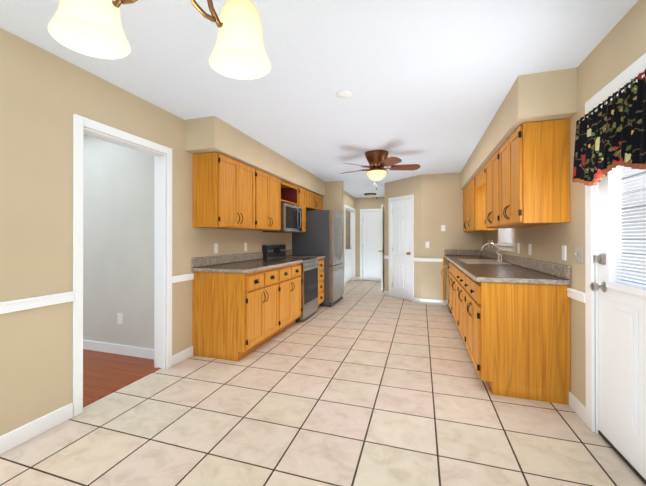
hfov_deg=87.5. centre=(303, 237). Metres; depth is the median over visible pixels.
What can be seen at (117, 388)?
trim
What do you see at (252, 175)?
upper cabinet
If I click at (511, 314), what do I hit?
base cabinet
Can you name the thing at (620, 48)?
wall
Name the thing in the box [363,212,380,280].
door
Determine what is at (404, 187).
wall
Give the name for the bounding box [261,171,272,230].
upper cabinet
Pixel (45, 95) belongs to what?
wall
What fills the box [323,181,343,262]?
wall
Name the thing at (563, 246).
electrical outlet plate
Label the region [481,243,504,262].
faucet
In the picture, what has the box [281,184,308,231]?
upper cabinet
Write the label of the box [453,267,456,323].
base cabinet
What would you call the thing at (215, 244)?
electrical outlet plate
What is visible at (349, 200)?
wall
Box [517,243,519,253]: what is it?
electrical outlet plate
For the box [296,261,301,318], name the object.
base cabinet
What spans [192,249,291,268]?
backsplash
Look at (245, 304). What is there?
base cabinet
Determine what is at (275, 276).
base cabinet
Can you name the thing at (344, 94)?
disc
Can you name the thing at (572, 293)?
trim
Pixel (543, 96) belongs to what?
soffit
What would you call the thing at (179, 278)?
trim
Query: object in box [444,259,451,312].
dishwasher
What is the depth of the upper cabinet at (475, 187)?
4.85 m
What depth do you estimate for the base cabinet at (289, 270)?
4.47 m
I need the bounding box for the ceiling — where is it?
[0,0,637,197]
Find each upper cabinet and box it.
[193,152,244,227]
[221,164,260,230]
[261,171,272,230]
[273,176,280,230]
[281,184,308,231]
[309,192,322,210]
[463,187,466,230]
[467,175,482,230]
[483,164,522,230]
[487,154,510,230]
[495,145,502,226]
[503,119,569,226]
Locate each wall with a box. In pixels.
[0,28,291,435]
[83,134,153,348]
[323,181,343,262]
[344,191,354,208]
[345,197,383,276]
[384,175,420,297]
[421,172,482,299]
[483,0,645,432]
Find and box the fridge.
[292,210,344,306]
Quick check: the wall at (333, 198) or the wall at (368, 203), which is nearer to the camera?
the wall at (333, 198)
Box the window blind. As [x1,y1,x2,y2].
[621,166,645,287]
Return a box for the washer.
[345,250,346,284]
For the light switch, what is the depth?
2.35 m
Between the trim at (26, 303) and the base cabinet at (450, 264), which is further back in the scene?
the base cabinet at (450, 264)
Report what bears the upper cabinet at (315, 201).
attached to the wall at (45, 95)
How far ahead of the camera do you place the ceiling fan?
4.64 m
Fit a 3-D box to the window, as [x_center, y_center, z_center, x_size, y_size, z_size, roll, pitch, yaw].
[2.692,-0.337,4.350,0.070,0.812,0.672,0,0,19]
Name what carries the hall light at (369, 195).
attached to the ceiling
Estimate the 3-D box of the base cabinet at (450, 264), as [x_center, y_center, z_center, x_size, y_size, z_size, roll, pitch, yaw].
[2.418,0.802,4.693,0.609,0.884,0.597,0,0,19]
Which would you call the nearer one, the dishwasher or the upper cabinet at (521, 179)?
the upper cabinet at (521, 179)
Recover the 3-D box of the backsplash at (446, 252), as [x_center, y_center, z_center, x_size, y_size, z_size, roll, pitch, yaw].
[2.891,0.270,6.118,0.612,0.104,0.020,0,0,19]
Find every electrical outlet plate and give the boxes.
[117,313,122,323]
[214,243,217,252]
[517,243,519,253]
[562,245,565,260]
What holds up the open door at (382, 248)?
in the wall
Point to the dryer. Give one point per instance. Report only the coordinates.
(349, 265)
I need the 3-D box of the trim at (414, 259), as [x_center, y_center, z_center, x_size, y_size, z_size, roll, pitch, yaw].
[2.346,0.416,6.318,0.540,0.066,0.048,0,0,19]
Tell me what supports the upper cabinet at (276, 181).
attached to the wall at (45, 95)
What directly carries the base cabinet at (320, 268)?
on the floor at (365, 383)
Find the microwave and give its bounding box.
[262,203,301,232]
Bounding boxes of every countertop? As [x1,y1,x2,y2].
[192,257,299,272]
[445,255,570,286]
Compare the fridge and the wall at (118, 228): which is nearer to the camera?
the wall at (118, 228)
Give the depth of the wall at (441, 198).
6.26 m
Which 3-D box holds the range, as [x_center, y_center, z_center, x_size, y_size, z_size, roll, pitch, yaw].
[-0.161,0.674,5.352,0.715,1.145,0.752,0,0,19]
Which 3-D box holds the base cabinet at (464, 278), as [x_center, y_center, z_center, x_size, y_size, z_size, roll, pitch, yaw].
[1.889,0.797,3.178,0.609,0.884,0.547,0,0,19]
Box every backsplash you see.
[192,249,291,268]
[445,251,480,254]
[485,255,570,278]
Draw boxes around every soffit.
[184,116,324,196]
[460,68,576,189]
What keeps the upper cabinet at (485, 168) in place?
attached to the wall at (620, 48)
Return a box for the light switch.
[574,246,582,262]
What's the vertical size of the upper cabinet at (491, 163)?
0.770 m
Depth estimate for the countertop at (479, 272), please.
2.94 m
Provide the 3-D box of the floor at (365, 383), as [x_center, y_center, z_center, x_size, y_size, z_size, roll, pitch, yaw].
[0.569,1.272,4.058,3.930,0.060,12.040,0,0,19]
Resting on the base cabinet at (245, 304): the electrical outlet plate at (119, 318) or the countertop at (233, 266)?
the countertop at (233, 266)
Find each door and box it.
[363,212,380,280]
[379,205,383,291]
[392,199,410,300]
[590,166,645,484]
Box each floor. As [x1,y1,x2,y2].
[0,280,645,485]
[83,349,154,403]
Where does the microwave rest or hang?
attached to the wall at (45, 95)
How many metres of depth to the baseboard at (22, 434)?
2.32 m
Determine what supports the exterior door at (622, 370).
in the wall at (620, 48)
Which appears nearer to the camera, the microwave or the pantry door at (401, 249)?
the microwave
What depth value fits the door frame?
2.38 m
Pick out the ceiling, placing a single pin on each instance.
(428, 84)
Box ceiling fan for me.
[340,150,419,198]
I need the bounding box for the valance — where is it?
[572,69,645,185]
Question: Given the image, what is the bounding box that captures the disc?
[336,90,352,97]
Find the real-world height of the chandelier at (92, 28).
0.702 m
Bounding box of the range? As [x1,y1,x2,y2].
[262,244,319,321]
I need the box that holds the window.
[503,228,510,242]
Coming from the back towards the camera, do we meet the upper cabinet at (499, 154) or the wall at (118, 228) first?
the wall at (118, 228)
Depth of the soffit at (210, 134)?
3.81 m
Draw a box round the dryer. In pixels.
[345,249,351,283]
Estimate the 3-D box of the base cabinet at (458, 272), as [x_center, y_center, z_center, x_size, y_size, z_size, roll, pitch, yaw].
[2.071,0.799,3.699,0.609,0.884,0.862,0,0,19]
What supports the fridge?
on the floor at (365, 383)
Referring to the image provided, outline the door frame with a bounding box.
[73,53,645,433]
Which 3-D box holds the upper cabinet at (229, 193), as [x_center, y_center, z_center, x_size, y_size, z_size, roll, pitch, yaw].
[-0.940,-0.494,3.728,0.316,0.770,0.473,0,0,19]
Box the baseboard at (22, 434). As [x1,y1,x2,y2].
[0,277,585,453]
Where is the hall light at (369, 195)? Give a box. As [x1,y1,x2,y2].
[364,193,375,197]
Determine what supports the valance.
attached to the wall at (620, 48)
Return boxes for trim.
[0,291,74,313]
[83,367,160,406]
[172,273,193,282]
[413,258,442,261]
[566,288,584,302]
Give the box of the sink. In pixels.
[461,259,496,262]
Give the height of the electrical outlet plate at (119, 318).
0.114 m
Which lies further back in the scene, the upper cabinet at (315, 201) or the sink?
the upper cabinet at (315, 201)
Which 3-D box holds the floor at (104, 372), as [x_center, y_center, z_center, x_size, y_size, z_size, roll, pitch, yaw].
[-3.486,1.265,1.675,3.000,0.060,4.870,0,0,19]
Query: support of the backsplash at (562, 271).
attached to the wall at (620, 48)
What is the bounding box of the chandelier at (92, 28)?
[47,0,270,79]
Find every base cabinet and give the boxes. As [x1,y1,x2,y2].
[193,269,267,360]
[268,265,283,340]
[284,257,323,306]
[284,265,295,329]
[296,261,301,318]
[449,263,452,313]
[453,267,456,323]
[457,271,460,332]
[461,271,468,351]
[469,279,569,404]

